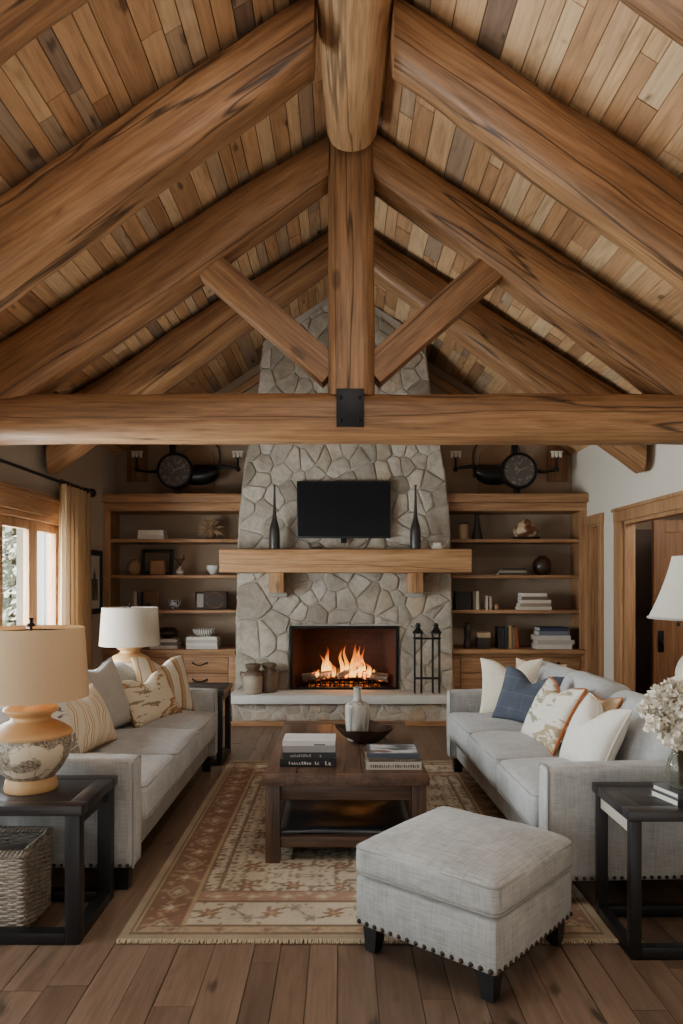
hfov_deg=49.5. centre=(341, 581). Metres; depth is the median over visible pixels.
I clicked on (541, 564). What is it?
round vase
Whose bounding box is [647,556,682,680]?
table lamp
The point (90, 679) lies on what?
cushion
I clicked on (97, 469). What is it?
wall
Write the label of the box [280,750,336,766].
book
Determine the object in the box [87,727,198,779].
seat cushion
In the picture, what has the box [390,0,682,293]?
rafter
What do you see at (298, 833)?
shelf
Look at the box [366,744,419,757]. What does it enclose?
book
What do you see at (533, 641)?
book
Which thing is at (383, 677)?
log
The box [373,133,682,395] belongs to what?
rafter
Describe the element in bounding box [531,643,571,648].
book
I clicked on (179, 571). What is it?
bud vase
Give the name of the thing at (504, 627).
book
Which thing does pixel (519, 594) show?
book
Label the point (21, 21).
rafter
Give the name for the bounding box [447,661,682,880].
sofa
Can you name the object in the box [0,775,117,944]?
end table
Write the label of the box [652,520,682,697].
door
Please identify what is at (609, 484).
wall
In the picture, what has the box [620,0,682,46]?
rafter
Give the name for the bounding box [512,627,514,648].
book
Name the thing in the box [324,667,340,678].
log
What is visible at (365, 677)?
log
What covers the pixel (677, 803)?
book
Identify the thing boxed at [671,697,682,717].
flower sprig
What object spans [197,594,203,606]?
picture
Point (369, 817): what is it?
shelf
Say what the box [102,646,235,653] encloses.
countertop
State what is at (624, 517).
door frame
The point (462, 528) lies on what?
canister
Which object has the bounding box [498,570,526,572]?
book
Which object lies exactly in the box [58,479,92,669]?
curtain
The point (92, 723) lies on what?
throw pillow
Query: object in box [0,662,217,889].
sofa
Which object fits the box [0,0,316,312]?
rafter
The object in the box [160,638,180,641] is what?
book
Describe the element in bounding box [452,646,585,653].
countertop
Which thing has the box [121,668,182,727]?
throw pillow
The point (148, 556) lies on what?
picture
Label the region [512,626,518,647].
book
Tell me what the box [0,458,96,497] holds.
curtain rod
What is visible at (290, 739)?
book
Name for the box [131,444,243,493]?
wall sconce
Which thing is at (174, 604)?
patterned bowl
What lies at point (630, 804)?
end table
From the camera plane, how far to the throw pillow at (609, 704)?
3.95 m
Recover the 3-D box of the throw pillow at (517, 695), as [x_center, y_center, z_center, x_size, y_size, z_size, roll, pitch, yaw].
[1.274,0.787,5.028,0.198,0.401,0.530,0,0,-43]
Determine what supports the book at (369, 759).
on the book at (369, 765)
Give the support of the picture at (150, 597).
attached to the picture frame at (150, 596)
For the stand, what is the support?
on the stone fireplace
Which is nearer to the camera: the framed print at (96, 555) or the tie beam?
the tie beam
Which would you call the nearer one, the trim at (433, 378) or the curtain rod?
the curtain rod
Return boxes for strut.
[200,257,328,387]
[374,258,501,387]
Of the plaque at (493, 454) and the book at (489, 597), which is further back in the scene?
the plaque at (493, 454)
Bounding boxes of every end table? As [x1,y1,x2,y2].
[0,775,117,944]
[189,683,232,764]
[592,782,682,958]
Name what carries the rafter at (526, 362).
attached to the ceiling
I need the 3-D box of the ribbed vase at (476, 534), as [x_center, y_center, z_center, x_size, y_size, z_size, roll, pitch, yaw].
[1.494,-0.607,8.160,0.132,0.286,0.132,0,0,0]
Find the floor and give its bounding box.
[0,717,682,1023]
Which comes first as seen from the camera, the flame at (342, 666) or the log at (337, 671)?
the flame at (342, 666)
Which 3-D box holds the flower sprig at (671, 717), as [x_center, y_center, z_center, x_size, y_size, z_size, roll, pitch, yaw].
[1.353,0.659,2.985,0.135,0.308,0.127,0,0,-34]
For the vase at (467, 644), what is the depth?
8.05 m
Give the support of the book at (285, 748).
on the book at (286, 755)
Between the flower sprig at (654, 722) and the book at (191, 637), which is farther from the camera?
the book at (191, 637)
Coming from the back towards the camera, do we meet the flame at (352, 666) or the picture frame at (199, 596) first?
the picture frame at (199, 596)
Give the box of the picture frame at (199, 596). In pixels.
[195,592,203,608]
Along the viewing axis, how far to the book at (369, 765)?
3.93 m
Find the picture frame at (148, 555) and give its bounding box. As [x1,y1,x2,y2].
[141,549,172,574]
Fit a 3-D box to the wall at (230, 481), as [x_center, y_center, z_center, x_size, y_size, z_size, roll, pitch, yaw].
[0.040,-0.860,8.575,5.520,4.620,0.150,0,0,0]
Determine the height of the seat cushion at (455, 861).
0.175 m
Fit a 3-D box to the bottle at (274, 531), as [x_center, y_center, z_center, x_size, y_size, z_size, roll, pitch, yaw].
[-0.694,-0.672,7.660,0.112,0.666,0.112,0,0,0]
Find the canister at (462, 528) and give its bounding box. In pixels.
[457,522,468,538]
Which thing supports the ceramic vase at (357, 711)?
in the wooden bowl at (377, 732)
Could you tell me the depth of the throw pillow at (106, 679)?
4.81 m
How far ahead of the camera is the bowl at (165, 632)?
8.04 m
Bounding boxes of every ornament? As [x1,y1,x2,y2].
[150,560,165,574]
[195,515,224,538]
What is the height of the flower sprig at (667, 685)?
0.440 m
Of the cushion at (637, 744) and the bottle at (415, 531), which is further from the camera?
the bottle at (415, 531)
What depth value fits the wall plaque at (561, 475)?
8.47 m
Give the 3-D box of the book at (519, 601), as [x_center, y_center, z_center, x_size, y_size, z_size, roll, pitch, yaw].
[2.106,0.212,8.100,0.320,0.036,0.210,0,0,0]
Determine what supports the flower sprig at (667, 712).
in the glass vase at (674, 765)
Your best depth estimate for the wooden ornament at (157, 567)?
8.07 m
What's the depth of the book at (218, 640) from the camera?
7.97 m
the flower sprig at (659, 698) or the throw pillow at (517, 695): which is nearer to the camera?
the flower sprig at (659, 698)
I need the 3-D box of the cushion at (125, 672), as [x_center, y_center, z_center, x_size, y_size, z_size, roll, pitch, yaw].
[-1.606,0.814,5.291,0.272,0.463,0.688,-17,1,-2]
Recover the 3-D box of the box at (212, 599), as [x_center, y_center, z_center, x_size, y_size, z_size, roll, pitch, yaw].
[-1.391,0.203,8.194,0.250,0.200,0.113,0,0,0]
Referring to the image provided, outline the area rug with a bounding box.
[116,761,618,943]
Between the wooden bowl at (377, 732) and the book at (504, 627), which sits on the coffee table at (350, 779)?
the wooden bowl at (377, 732)
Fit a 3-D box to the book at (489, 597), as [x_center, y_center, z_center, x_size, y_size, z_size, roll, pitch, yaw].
[1.632,0.228,8.180,0.026,0.150,0.160,0,0,0]
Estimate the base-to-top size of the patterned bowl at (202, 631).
0.075 m
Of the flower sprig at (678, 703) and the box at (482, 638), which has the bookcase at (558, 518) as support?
the box at (482, 638)
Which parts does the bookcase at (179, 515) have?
panel, drawer, frame, header rail, shelf, shelf, panel, shelf, drawer, drawer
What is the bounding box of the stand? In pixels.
[412,623,441,693]
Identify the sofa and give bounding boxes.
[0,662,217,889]
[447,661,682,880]
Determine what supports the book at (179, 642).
on the book at (177, 646)
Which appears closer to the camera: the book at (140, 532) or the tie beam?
the tie beam
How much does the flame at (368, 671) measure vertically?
0.180 m
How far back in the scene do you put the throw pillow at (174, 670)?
5.51 m
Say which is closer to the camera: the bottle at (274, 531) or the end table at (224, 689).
the end table at (224, 689)
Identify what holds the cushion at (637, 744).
on the sofa at (532, 786)
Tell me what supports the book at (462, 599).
on the bookcase at (558, 518)
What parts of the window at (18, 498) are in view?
sash, casing, sash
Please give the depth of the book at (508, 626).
8.05 m
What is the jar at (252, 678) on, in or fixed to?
on the stone fireplace
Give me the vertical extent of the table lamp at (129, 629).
0.692 m
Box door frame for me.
[611,490,682,691]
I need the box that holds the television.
[297,481,390,542]
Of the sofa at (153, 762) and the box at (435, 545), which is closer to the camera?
the sofa at (153, 762)
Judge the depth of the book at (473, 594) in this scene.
8.10 m
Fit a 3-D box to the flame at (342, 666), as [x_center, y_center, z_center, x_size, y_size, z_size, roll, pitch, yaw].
[0.002,0.862,8.071,0.065,0.340,0.025,0,0,0]
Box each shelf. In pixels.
[281,800,408,834]
[281,833,366,834]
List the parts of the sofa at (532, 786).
leg, arm, seat, arm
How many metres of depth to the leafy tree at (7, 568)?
10.70 m
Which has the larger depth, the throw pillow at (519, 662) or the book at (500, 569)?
the book at (500, 569)
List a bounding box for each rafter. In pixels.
[0,0,89,66]
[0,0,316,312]
[0,135,329,398]
[46,232,327,474]
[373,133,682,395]
[374,235,646,473]
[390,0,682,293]
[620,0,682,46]
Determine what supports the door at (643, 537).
in the door frame at (645, 525)
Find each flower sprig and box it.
[636,699,656,717]
[643,710,670,746]
[644,684,673,729]
[656,698,681,727]
[656,724,682,752]
[660,676,682,722]
[665,711,682,733]
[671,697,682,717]
[672,680,682,733]
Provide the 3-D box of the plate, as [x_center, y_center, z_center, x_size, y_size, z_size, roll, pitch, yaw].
[2.034,-0.477,8.160,0.317,0.026,0.317,0,0,0]
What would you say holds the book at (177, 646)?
on the bookcase at (179, 515)
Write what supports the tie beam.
attached to the wall at (97, 469)
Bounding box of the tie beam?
[0,389,682,444]
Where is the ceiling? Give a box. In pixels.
[0,0,682,455]
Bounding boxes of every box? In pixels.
[204,591,227,608]
[431,543,442,548]
[475,632,490,648]
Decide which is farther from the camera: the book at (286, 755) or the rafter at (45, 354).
the rafter at (45, 354)
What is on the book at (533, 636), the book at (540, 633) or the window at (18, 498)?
the book at (540, 633)
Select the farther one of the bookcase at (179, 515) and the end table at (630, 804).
the bookcase at (179, 515)
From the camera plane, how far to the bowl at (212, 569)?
8.11 m
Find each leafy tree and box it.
[3,526,15,625]
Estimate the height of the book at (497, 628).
0.235 m
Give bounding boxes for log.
[301,670,334,681]
[313,670,376,679]
[317,0,392,151]
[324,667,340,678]
[336,662,363,678]
[349,665,368,679]
[354,671,387,681]
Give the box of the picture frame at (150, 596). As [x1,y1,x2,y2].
[143,590,158,606]
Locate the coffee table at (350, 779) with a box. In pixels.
[262,721,429,862]
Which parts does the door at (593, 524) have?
panel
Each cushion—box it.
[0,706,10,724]
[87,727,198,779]
[88,670,115,728]
[90,752,175,818]
[95,662,136,727]
[116,710,216,751]
[356,806,571,914]
[448,712,523,755]
[469,731,562,785]
[496,757,568,827]
[534,661,576,683]
[560,671,630,700]
[610,690,682,760]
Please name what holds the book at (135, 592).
on the bookcase at (179, 515)
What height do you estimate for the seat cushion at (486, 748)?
0.230 m
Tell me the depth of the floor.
2.72 m
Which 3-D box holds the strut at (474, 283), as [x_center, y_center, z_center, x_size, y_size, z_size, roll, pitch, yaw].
[0.630,-1.789,5.029,1.005,0.914,0.168,0,0,0]
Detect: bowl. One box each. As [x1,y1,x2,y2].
[159,627,178,638]
[168,600,180,609]
[193,628,214,635]
[207,565,218,574]
[334,720,394,743]
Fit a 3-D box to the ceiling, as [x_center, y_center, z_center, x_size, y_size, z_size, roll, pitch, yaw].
[0.040,-2.274,2.700,5.460,1.813,11.800,0,0,0]
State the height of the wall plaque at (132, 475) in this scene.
0.420 m
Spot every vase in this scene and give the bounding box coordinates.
[127,558,140,574]
[174,555,184,574]
[345,687,369,741]
[463,622,471,648]
[471,514,482,538]
[533,556,550,574]
[666,743,682,788]
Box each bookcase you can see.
[102,494,241,716]
[448,494,588,688]
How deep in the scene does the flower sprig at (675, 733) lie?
2.92 m
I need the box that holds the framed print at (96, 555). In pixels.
[91,550,102,613]
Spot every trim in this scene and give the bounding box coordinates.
[228,372,259,392]
[428,370,466,394]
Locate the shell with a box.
[513,518,538,536]
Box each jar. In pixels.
[239,663,262,694]
[259,662,277,692]
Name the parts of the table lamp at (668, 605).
shade trim, lamp shade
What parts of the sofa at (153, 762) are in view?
arm, leg, seat, arm, leg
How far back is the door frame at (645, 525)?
8.50 m
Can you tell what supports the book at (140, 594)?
on the bookcase at (179, 515)
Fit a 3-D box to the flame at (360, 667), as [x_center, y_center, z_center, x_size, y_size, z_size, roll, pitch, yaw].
[0.197,0.882,8.024,0.067,0.300,0.025,0,0,0]
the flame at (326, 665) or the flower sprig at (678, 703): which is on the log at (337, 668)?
the flame at (326, 665)
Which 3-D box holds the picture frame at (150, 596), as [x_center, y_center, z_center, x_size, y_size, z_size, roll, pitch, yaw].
[-2.116,0.197,8.213,0.170,0.211,0.048,0,0,0]
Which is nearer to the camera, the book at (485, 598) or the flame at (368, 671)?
the flame at (368, 671)
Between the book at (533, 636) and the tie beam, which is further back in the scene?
the book at (533, 636)
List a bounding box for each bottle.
[269,485,279,548]
[410,485,420,548]
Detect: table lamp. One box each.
[0,617,89,795]
[99,602,160,671]
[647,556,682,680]
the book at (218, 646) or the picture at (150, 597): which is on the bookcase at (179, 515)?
the book at (218, 646)
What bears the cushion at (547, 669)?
on the sofa at (532, 786)
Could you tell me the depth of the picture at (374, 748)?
4.06 m
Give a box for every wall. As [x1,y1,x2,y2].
[0,444,117,669]
[118,361,571,493]
[572,444,682,680]
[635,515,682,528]
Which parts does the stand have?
post, post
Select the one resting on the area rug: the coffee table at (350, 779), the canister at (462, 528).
the coffee table at (350, 779)
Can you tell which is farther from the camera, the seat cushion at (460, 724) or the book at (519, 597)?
the book at (519, 597)
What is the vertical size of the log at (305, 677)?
0.126 m
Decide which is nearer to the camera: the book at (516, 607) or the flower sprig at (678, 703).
the flower sprig at (678, 703)
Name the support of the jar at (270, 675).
on the stone fireplace
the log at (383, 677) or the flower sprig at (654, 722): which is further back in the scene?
the log at (383, 677)
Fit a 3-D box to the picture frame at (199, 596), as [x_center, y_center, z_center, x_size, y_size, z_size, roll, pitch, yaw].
[-1.568,0.207,8.211,0.115,0.191,0.046,0,0,0]
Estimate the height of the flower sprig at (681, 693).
0.414 m
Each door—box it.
[584,513,603,677]
[635,529,651,694]
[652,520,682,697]
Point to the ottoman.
(479, 892)
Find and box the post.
[328,141,374,394]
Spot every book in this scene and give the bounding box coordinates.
[134,591,139,605]
[138,530,167,535]
[138,535,166,538]
[138,592,143,605]
[150,644,180,648]
[158,641,180,645]
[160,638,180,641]
[186,635,219,639]
[186,638,220,642]
[186,642,219,645]
[186,644,220,648]
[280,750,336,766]
[282,733,335,745]
[283,744,335,758]
[283,746,334,751]
[365,752,421,769]
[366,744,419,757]
[368,758,420,761]
[454,591,470,609]
[471,592,475,609]
[473,591,478,609]
[483,596,487,609]
[488,596,491,609]
[495,626,500,648]
[496,573,528,574]
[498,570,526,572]
[499,568,525,570]
[501,626,507,648]
[501,627,503,648]
[505,625,511,648]
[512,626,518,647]
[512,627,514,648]
[515,606,551,609]
[516,603,550,606]
[517,596,547,599]
[517,599,550,602]
[518,593,546,596]
[530,634,570,639]
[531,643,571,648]
[532,639,574,643]
[534,626,568,630]
[534,630,568,635]
[650,789,682,807]
[652,782,682,799]
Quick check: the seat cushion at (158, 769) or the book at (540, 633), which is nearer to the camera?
the seat cushion at (158, 769)
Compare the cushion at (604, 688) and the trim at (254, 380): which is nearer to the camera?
the cushion at (604, 688)
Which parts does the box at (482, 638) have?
lid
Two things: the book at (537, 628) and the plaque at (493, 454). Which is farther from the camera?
the plaque at (493, 454)
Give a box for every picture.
[145,553,168,570]
[145,592,155,606]
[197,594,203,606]
[370,744,416,752]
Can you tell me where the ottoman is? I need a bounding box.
[356,806,572,1002]
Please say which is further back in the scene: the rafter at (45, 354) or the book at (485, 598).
the book at (485, 598)
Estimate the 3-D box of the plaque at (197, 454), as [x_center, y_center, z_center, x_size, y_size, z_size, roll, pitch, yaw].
[-1.657,-1.325,8.473,0.562,0.671,0.051,0,0,0]
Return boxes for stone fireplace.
[219,298,471,725]
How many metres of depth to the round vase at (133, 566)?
8.11 m
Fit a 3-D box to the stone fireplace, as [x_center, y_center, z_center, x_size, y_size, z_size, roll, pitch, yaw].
[0.040,-0.834,7.960,2.570,4.569,1.080,0,0,0]
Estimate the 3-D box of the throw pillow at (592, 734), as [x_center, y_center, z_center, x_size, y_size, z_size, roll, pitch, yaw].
[1.289,0.791,3.808,0.226,0.376,0.495,0,0,-4]
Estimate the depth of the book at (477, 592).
8.10 m
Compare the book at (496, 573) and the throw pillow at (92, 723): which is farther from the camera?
the book at (496, 573)
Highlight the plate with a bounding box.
[512,537,540,538]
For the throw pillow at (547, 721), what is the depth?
4.28 m
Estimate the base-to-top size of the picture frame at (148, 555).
0.290 m
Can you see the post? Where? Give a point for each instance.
(351, 184)
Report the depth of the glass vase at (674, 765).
2.95 m
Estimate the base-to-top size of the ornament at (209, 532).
0.282 m
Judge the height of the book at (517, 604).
0.036 m
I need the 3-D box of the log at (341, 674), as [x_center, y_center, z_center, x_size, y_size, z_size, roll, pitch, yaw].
[0.095,0.958,8.042,0.319,0.170,0.065,0,0,-24]
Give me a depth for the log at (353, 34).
4.03 m
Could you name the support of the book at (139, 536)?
on the bookcase at (179, 515)
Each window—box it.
[0,481,58,625]
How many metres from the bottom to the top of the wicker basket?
0.350 m
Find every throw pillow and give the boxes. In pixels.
[51,702,79,752]
[66,682,117,752]
[88,657,131,728]
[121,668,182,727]
[131,655,194,710]
[479,658,542,712]
[491,665,564,722]
[516,658,566,667]
[521,676,587,755]
[559,692,632,760]
[584,692,622,712]
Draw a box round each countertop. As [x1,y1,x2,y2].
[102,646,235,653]
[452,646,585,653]
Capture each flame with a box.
[324,659,328,670]
[340,662,344,670]
[350,660,355,676]
[358,665,362,676]
[366,668,370,676]
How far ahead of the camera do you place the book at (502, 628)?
8.05 m
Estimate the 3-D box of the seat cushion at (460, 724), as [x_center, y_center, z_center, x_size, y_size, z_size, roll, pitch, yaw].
[1.172,1.054,5.227,0.744,0.228,0.721,0,0,-2]
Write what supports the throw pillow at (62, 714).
on the sofa at (153, 762)
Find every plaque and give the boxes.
[127,445,146,481]
[176,444,220,493]
[472,445,520,493]
[547,445,567,481]
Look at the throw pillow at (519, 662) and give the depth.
5.46 m
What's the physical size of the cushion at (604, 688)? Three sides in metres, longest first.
0.722 x 0.463 x 0.270 m
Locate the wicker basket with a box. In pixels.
[0,826,54,926]
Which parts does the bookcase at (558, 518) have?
drawer, drawer, panel, shelf, shelf, shelf, header rail, frame, drawer, panel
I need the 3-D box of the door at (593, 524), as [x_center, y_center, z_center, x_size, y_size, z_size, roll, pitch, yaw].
[2.678,0.375,7.730,0.125,2.150,0.540,0,0,0]
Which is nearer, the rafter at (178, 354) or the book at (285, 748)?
the book at (285, 748)
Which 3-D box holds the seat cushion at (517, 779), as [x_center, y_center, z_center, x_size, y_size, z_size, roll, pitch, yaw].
[1.233,1.051,3.782,0.744,0.233,0.721,0,0,-2]
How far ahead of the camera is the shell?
8.11 m
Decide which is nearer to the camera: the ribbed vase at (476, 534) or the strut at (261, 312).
the strut at (261, 312)
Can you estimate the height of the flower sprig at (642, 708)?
0.340 m
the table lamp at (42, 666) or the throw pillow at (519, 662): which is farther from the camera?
the throw pillow at (519, 662)
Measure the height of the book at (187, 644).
0.033 m
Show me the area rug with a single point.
(217, 883)
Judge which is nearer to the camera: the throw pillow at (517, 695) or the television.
the throw pillow at (517, 695)
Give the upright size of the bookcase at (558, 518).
2.398 m
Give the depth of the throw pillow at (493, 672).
5.38 m
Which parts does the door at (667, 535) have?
lock plate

